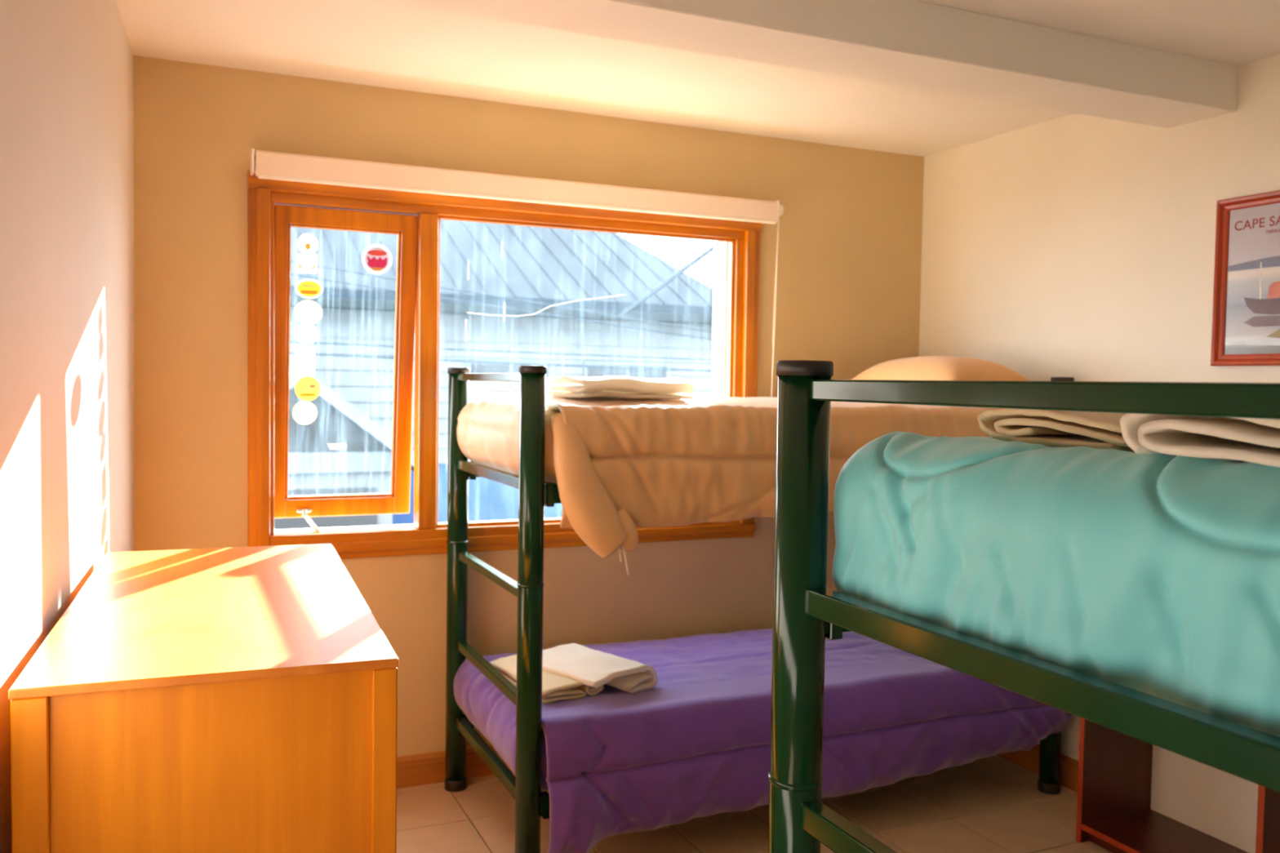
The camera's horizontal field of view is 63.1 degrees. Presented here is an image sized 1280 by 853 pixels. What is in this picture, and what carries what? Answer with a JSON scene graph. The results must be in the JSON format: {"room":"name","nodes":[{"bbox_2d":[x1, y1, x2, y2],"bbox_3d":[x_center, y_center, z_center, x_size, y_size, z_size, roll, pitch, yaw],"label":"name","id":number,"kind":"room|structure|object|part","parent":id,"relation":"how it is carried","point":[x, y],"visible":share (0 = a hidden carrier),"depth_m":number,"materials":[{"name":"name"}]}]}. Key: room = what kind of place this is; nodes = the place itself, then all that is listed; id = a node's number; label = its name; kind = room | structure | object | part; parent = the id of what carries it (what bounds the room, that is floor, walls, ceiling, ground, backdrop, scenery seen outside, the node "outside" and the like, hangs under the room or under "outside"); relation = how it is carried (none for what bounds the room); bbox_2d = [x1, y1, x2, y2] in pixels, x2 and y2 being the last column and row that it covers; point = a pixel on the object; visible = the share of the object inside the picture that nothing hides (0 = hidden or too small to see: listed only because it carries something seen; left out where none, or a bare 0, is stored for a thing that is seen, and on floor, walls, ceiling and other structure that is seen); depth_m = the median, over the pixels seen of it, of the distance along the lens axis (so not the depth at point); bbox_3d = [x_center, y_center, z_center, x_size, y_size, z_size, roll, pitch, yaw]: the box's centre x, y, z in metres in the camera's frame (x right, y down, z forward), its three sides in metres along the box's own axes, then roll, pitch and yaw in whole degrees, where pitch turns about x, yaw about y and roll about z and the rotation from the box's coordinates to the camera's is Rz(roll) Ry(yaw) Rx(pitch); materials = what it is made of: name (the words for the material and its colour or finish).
{"room":"dormitory","nodes":[
{"label":"dormitory","id":0,"kind":"room"},
{"bbox_2d":[0,0,135,852],"bbox_3d":[-0.826,0.155,1.131,0.120,2.687,4.862,0,3,-21],"label":"wall","id":1,"kind":"structure","parent":0,"point":[68,452],"depth_m":1.92,"materials":[{"name":"white paint"}]},
{"bbox_2d":[133,54,924,756],"bbox_3d":[-0.415,0.036,4.059,3.988,2.687,0.160,0,3,-24],"label":"wall","id":2,"kind":"structure","parent":0,"point":[849,267],"depth_m":3.85,"materials":[{"name":"beige paint"}]},
{"bbox_2d":[396,744,512,789],"bbox_3d":[-0.214,1.264,4.115,3.154,0.114,0.014,0,3,-24],"label":"baseboard","id":3,"kind":"structure","parent":2,"relation":"attached to","point":[428,768],"depth_m":3.86,"materials":[{"name":"brown wood"}]},
{"bbox_2d":[247,169,761,559],"bbox_3d":[-0.465,-0.205,4.040,1.992,1.332,0.252,0,3,-24],"label":"window","id":4,"kind":"structure","parent":2,"relation":"in","point":[273,205],"depth_m":3.79,"materials":[{"name":"brown wood"}]},
{"bbox_2d":[292,401,316,424],"bbox_3d":[-1.201,-0.049,3.736,0.084,0.084,0.009,0,3,-24],"label":"window sticker","id":5,"kind":"object","parent":4,"relation":"attached to","point":[304,412],"visible":1,"depth_m":3.73,"materials":[{"name":"white paper"}]},
{"bbox_2d":[295,346,315,375],"bbox_3d":[-1.191,-0.233,3.709,0.066,0.104,0.012,0,3,-24],"label":"window sticker","id":6,"kind":"object","parent":4,"relation":"attached to","point":[304,356],"visible":1,"depth_m":3.71,"materials":[{"name":"white paper"}]},
{"bbox_2d":[293,324,319,343],"bbox_3d":[-1.183,-0.329,3.697,0.084,0.070,0.008,0,3,-24],"label":"window sticker","id":7,"kind":"object","parent":4,"relation":"attached to","point":[304,333],"visible":1,"depth_m":3.70,"materials":[{"name":"white paper"}]},
{"bbox_2d":[296,253,316,273],"bbox_3d":[-1.170,-0.573,3.663,0.068,0.066,0.008,0,3,-24],"label":"window sticker","id":8,"kind":"object","parent":4,"relation":"attached to","point":[306,263],"visible":1,"depth_m":3.66,"materials":[{"name":"white paper"}]},
{"bbox_2d":[294,376,320,400],"bbox_3d":[-1.188,-0.135,3.727,0.088,0.088,0.010,0,3,-24],"label":"window sticker","id":9,"kind":"object","parent":4,"relation":"attached to","point":[307,388],"visible":1,"depth_m":3.73,"materials":[{"name":"yellow paper"}]},
{"bbox_2d":[297,233,317,254],"bbox_3d":[-1.165,-0.639,3.654,0.068,0.072,0.008,0,3,-25],"label":"window sticker","id":10,"kind":"object","parent":4,"relation":"attached to","point":[307,243],"visible":1,"depth_m":3.65,"materials":[{"name":"white paper"}]},
{"bbox_2d":[294,300,322,324],"bbox_3d":[-1.174,-0.404,3.689,0.094,0.084,0.009,0,3,-24],"label":"window sticker","id":11,"kind":"object","parent":4,"relation":"attached to","point":[307,312],"visible":1,"depth_m":3.69,"materials":[{"name":"white paper"}]},
{"bbox_2d":[295,279,322,298],"bbox_3d":[-1.167,-0.486,3.678,0.092,0.068,0.008,0,3,-24],"label":"window sticker","id":12,"kind":"object","parent":4,"relation":"attached to","point":[306,288],"visible":1,"depth_m":3.68,"materials":[{"name":"yellow paper"}]},
{"bbox_3d":[-1.167,-0.486,3.678,0.080,0.056,0.001,0,9,-24],"label":"panel","id":13,"kind":"part","parent":12,"relation":"part of","materials":[{"name":"yellow paper"}]},
{"bbox_3d":[-1.163,0.356,3.725,0.126,0.081,0.015,3,3,40],"label":"stay arm","id":14,"kind":"part","parent":4,"relation":"part of","materials":[{"name":"white plastic"}]},
{"bbox_2d":[327,444,346,448],"bbox_3d":[-1.105,0.073,3.799,0.066,0.020,0.003,0,3,-24],"label":"window sticker","id":15,"kind":"object","parent":4,"relation":"attached to","point":[331,446],"visible":1,"depth_m":3.80,"materials":[{"name":"white paper"}]},
{"bbox_3d":[-1.069,-0.220,3.771,0.493,1.105,0.042,0,9,-24],"label":"sash","id":16,"kind":"part","parent":4,"relation":"part of","materials":[{"name":"brown wood"}]},
{"bbox_2d":[362,244,391,274],"bbox_3d":[-0.948,-0.603,3.757,0.106,0.106,0.012,0,3,-24],"label":"window sticker","id":17,"kind":"object","parent":4,"relation":"attached to","point":[376,258],"visible":1,"depth_m":3.76,"materials":[{"name":"red paper"}]},
{"bbox_3d":[-0.496,0.395,4.115,1.885,0.033,0.144,0,3,-24],"label":"sill","id":18,"kind":"part","parent":4,"relation":"part of","materials":[{"name":"orange wood"}]},
{"bbox_3d":[-0.446,0.394,4.005,1.885,0.045,0.095,0,3,-24],"label":"sill","id":19,"kind":"part","parent":4,"relation":"part of","materials":[{"name":"brown wood"}]},
{"bbox_2d":[249,147,783,397],"bbox_3d":[-0.362,-0.408,3.904,2.056,1.030,0.066,0,3,-24],"label":"roller blind","id":20,"kind":"object","parent":4,"relation":"attached to","point":[268,165],"visible":0.85,"depth_m":3.79,"materials":[{"name":"white fabric"}]},
{"bbox_3d":[0.554,-0.391,4.302,0.020,0.990,0.057,2,3,19],"label":"pull cord","id":21,"kind":"part","parent":20,"relation":"part of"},
{"bbox_2d":[115,0,1279,156],"bbox_3d":[0.562,-1.146,1.778,3.908,0.100,5.010,0,3,-24],"label":"ceiling","id":22,"kind":"structure","parent":0,"point":[371,42],"depth_m":3.35,"materials":[{"name":"white paint"}]},
{"bbox_2d":[377,0,1238,128],"bbox_3d":[0.322,-1.068,2.727,3.328,0.143,0.251,0,3,-24],"label":"ceiling beam","id":23,"kind":"structure","parent":22,"relation":"attached to","point":[913,43],"depth_m":2.84,"materials":[{"name":"white paint"}]},
{"bbox_2d":[396,755,1111,852],"bbox_3d":[0.536,1.457,1.942,3.798,0.060,5.094,0,3,-24],"label":"floor","id":24,"kind":"structure","parent":0,"point":[993,804],"depth_m":3.59,"materials":[{"name":"tile"}]},
{"bbox_2d":[8,543,399,852],"bbox_3d":[-0.799,0.861,2.035,0.544,1.080,1.154,0,3,-21],"label":"dresser","id":25,"kind":"object","parent":24,"relation":"on","point":[236,700],"visible":1,"depth_m":1.52,"materials":[{"name":"brown wood"}]},
{"bbox_3d":[-0.829,0.894,1.429,0.044,1.066,0.040,0,3,-21],"label":"corner post","id":26,"kind":"part","parent":25,"relation":"part of","materials":[{"name":"orange wood"}]},
{"bbox_3d":[-0.609,0.864,1.509,0.425,1.006,0.012,0,3,-21],"label":"panel","id":27,"kind":"part","parent":25,"relation":"part of","materials":[{"name":"orange wood"}]},
{"bbox_3d":[-0.396,0.893,1.598,0.036,1.066,0.040,0,3,-21],"label":"corner post","id":28,"kind":"part","parent":25,"relation":"part of","materials":[{"name":"orange wood"}]},
{"bbox_2d":[444,365,1074,852],"bbox_3d":[0.436,0.572,3.824,2.115,1.542,0.925,0,3,-24],"label":"bunk bed","id":29,"kind":"object","parent":24,"relation":"on","point":[535,493],"visible":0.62,"depth_m":3.05,"materials":[{"name":"green paint"}]},
{"bbox_3d":[-0.665,0.562,3.792,0.075,1.508,0.075,0,3,-24],"label":"post","id":30,"kind":"part","parent":29,"relation":"part of","materials":[{"name":"green metal"}]},
{"bbox_3d":[-0.319,0.600,3.022,0.075,1.508,0.075,0,3,-24],"label":"post","id":31,"kind":"part","parent":29,"relation":"part of","materials":[{"name":"green metal"}]},
{"bbox_3d":[0.601,1.109,3.461,1.968,0.057,0.028,0,3,-24],"label":"rail","id":32,"kind":"part","parent":29,"relation":"part of","materials":[{"name":"green metal"}]},
{"bbox_3d":[0.616,0.192,3.422,1.968,0.057,0.028,0,3,-24],"label":"rail","id":33,"kind":"part","parent":29,"relation":"part of","materials":[{"name":"green metal"}]},
{"bbox_2d":[456,395,1003,574],"bbox_3d":[0.436,0.153,3.761,2.038,0.516,0.996,0,3,-24],"label":"comforter","id":34,"kind":"object","parent":29,"relation":"on","point":[618,466],"visible":0.54,"depth_m":3.16,"materials":[{"name":"beige fabric"}]},
{"bbox_2d":[546,376,694,399],"bbox_3d":[-0.066,-0.131,3.487,0.427,0.076,0.289,-1,3,-33],"label":"towel","id":35,"kind":"object","parent":34,"relation":"on","point":[612,387],"visible":1,"depth_m":3.39,"materials":[{"name":"beige fabric"}]},
{"bbox_2d":[852,355,1029,381],"bbox_3d":[1.156,-0.184,4.063,0.400,0.180,0.660,0,3,-24],"label":"pillow","id":36,"kind":"object","parent":34,"relation":"on","point":[926,367],"visible":0.4,"depth_m":3.86,"materials":[{"name":"beige fabric"}]},
{"bbox_2d":[453,628,1073,852],"bbox_3d":[0.448,1.036,3.806,2.093,0.419,1.012,0,3,-24],"label":"comforter","id":37,"kind":"object","parent":29,"relation":"on","point":[695,744],"visible":0.77,"depth_m":3.40,"materials":[{"name":"purple fabric"}]},
{"bbox_2d":[489,649,603,704],"bbox_3d":[-0.317,0.817,3.440,0.212,0.063,0.430,-1,3,-31],"label":"towel","id":38,"kind":"object","parent":37,"relation":"on","point":[555,687],"visible":0.38,"depth_m":3.29,"materials":[{"name":"beige fabric"}]},
{"bbox_2d":[542,643,657,693],"bbox_3d":[-0.167,0.805,3.462,0.280,0.090,0.387,-1,3,-43],"label":"towel","id":39,"kind":"object","parent":37,"relation":"on","point":[595,668],"visible":0.98,"depth_m":3.39,"materials":[{"name":"beige fabric"}]},
{"bbox_3d":[1.537,0.593,3.856,0.075,1.508,0.075,0,3,-24],"label":"post","id":40,"kind":"part","parent":29,"relation":"part of","materials":[{"name":"green metal"}]},
{"bbox_2d":[768,360,1279,852],"bbox_3d":[1.322,0.688,1.537,2.115,1.534,0.925,0,3,-24],"label":"bunk bed","id":41,"kind":"object","parent":24,"relation":"on","point":[806,612],"visible":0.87,"depth_m":1.31,"materials":[{"name":"green paint"}]},
{"bbox_3d":[0.221,0.678,1.505,0.075,1.500,0.075,0,3,-24],"label":"post","id":42,"kind":"part","parent":41,"relation":"part of","materials":[{"name":"green metal"}]},
{"bbox_3d":[1.155,0.265,1.904,1.968,0.057,0.028,0,3,-24],"label":"rail","id":43,"kind":"part","parent":41,"relation":"part of","materials":[{"name":"green metal"}]},
{"bbox_2d":[832,431,1279,737],"bbox_3d":[1.325,0.150,1.523,2.007,0.264,0.877,0,3,-24],"label":"comforter","id":44,"kind":"object","parent":41,"relation":"on","point":[1157,575],"visible":0.81,"depth_m":1.06,"materials":[{"name":"teal fabric"}]},
{"bbox_2d":[977,408,1133,451],"bbox_3d":[0.616,0.002,1.290,0.307,0.048,0.236,0,3,-27],"label":"towel","id":45,"kind":"object","parent":44,"relation":"on","point":[1060,428],"visible":0.53,"depth_m":1.24,"materials":[{"name":"beige fabric"}]},
{"bbox_2d":[1120,413,1279,466],"bbox_3d":[0.724,0.009,0.965,0.346,0.057,0.376,0,3,-24],"label":"towel","id":46,"kind":"object","parent":44,"relation":"on","point":[1257,441],"visible":0.85,"depth_m":1.01,"materials":[{"name":"beige fabric"}]},
{"bbox_2d":[1075,717,1279,852],"bbox_3d":[1.831,1.001,3.000,0.331,0.800,1.132,0,3,-24],"label":"bookshelf","id":47,"kind":"object","parent":24,"relation":"on","point":[1122,778],"visible":0.32,"depth_m":3.44,"materials":[{"name":"red wood"}]},
{"bbox_3d":[1.728,1.336,3.235,0.315,0.018,0.602,0,3,-24],"label":"shelf","id":48,"kind":"part","parent":47,"relation":"part of","materials":[{"name":"red wood"}]},
{"bbox_3d":[1.979,0.979,3.066,0.005,0.715,1.082,0,3,-24],"label":"panel","id":49,"kind":"part","parent":47,"relation":"part of","materials":[{"name":"beige paint"}]},
{"bbox_2d":[919,53,1279,760],"bbox_3d":[2.302,0.144,2.537,0.120,2.687,4.850,0,3,-24],"label":"wall","id":50,"kind":"structure","parent":0,"point":[1081,247],"depth_m":3.82,"materials":[{"name":"beige paint"}]},
{"bbox_2d":[995,743,1248,852],"bbox_3d":[2.201,1.367,2.607,0.014,0.114,4.750,0,3,-24],"label":"baseboard","id":51,"kind":"structure","parent":50,"relation":"attached to","point":[1028,760],"depth_m":4.04,"materials":[{"name":"brown wood"}]},
{"bbox_2d":[1210,190,1279,365],"bbox_3d":[1.941,-0.450,3.159,0.024,0.529,0.433,0,3,-24],"label":"framed poster","id":52,"kind":"object","parent":50,"relation":"attached to","point":[1246,331],"visible":1,"depth_m":3.26,"materials":[{"name":"red wood"}]},
{"bbox_2d":[1224,203,1279,354],"bbox_3d":[1.948,-0.450,3.162,0.003,0.463,0.367,0,3,-24],"label":"print","id":53,"kind":"object","parent":52,"relation":"on","point":[1251,230],"depth_m":3.25,"materials":[{"name":"multicoloured paper"}]},
{"label":"outside","id":54,"kind":"structure","parent":0,"visible":0},
{"bbox_3d":[-9.759,3.007,33.669,70.000,0.200,58.500,0,3,-24],"label":"ground","id":55,"kind":"structure","parent":54,"visible":0},
{"bbox_2d":[274,367,413,529],"bbox_3d":[-4.665,1.522,13.906,3.100,4.620,2.450,0,3,-24],"label":"neighboring building","id":56,"kind":"structure","parent":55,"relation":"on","point":[364,467],"depth_m":13.02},
{"bbox_2d":[289,219,712,524],"bbox_3d":[-5.129,-0.039,18.037,12.250,7.371,6.500,0,3,-24],"label":"house","id":57,"kind":"structure","parent":55,"relation":"on","point":[553,266],"depth_m":16.50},
{"bbox_3d":[-2.326,-0.406,16.200,0.600,1.130,0.030,0,3,-24],"label":"pane","id":58,"kind":"part","parent":57,"relation":"part of","materials":[{"name":"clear glass"}]},
{"bbox_3d":[-1.724,-0.409,16.471,0.600,1.130,0.030,0,3,-24],"label":"pane","id":59,"kind":"part","parent":57,"relation":"part of","materials":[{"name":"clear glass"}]},
{"bbox_3d":[-0.540,-0.423,17.002,0.675,1.150,0.030,0,3,-24],"label":"pane","id":60,"kind":"part","parent":57,"relation":"part of","materials":[{"name":"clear glass"}]},
{"bbox_3d":[0.130,-0.425,17.304,0.675,1.150,0.030,0,3,-24],"label":"pane","id":61,"kind":"part","parent":57,"relation":"part of","materials":[{"name":"clear glass"}]},
{"bbox_2d":[616,240,721,319],"bbox_3d":[1.728,-3.347,17.388,4.595,3.313,0.090,0,3,-24],"label":"power cable","id":62,"kind":"object","parent":57,"relation":"on","point":[708,251],"visible":0.37,"depth_m":16.82,"materials":[{"name":"white"}]},
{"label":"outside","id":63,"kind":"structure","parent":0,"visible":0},
{"bbox_2d":[290,259,711,332],"bbox_3d":[-2.209,-1.761,13.172,11.003,1.304,0.028,0,3,-24],"label":"power cable","id":64,"kind":"object","parent":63,"point":[291,260],"visible":0.46,"depth_m":13.49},
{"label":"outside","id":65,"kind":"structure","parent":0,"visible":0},
{"bbox_2d":[290,272,711,340],"bbox_3d":[-2.211,-1.626,13.178,11.003,1.214,0.028,0,3,-24],"label":"power cable","id":66,"kind":"object","parent":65,"point":[291,273],"visible":0.45,"depth_m":13.44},
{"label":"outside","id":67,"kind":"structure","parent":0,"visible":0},
{"bbox_2d":[289,340,711,360],"bbox_3d":[-2.431,-0.983,12.453,12.000,0.241,0.024,0,3,-24],"label":"power cable","id":68,"kind":"object","parent":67,"point":[293,341],"visible":0.39,"depth_m":12.88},
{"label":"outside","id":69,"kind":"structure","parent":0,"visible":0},
{"bbox_2d":[289,351,711,372],"bbox_3d":[-2.515,-0.852,12.641,12.001,0.288,0.032,0,3,-24],"label":"power cable","id":70,"kind":"object","parent":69,"point":[291,353],"visible":0.43,"depth_m":13.11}
]}

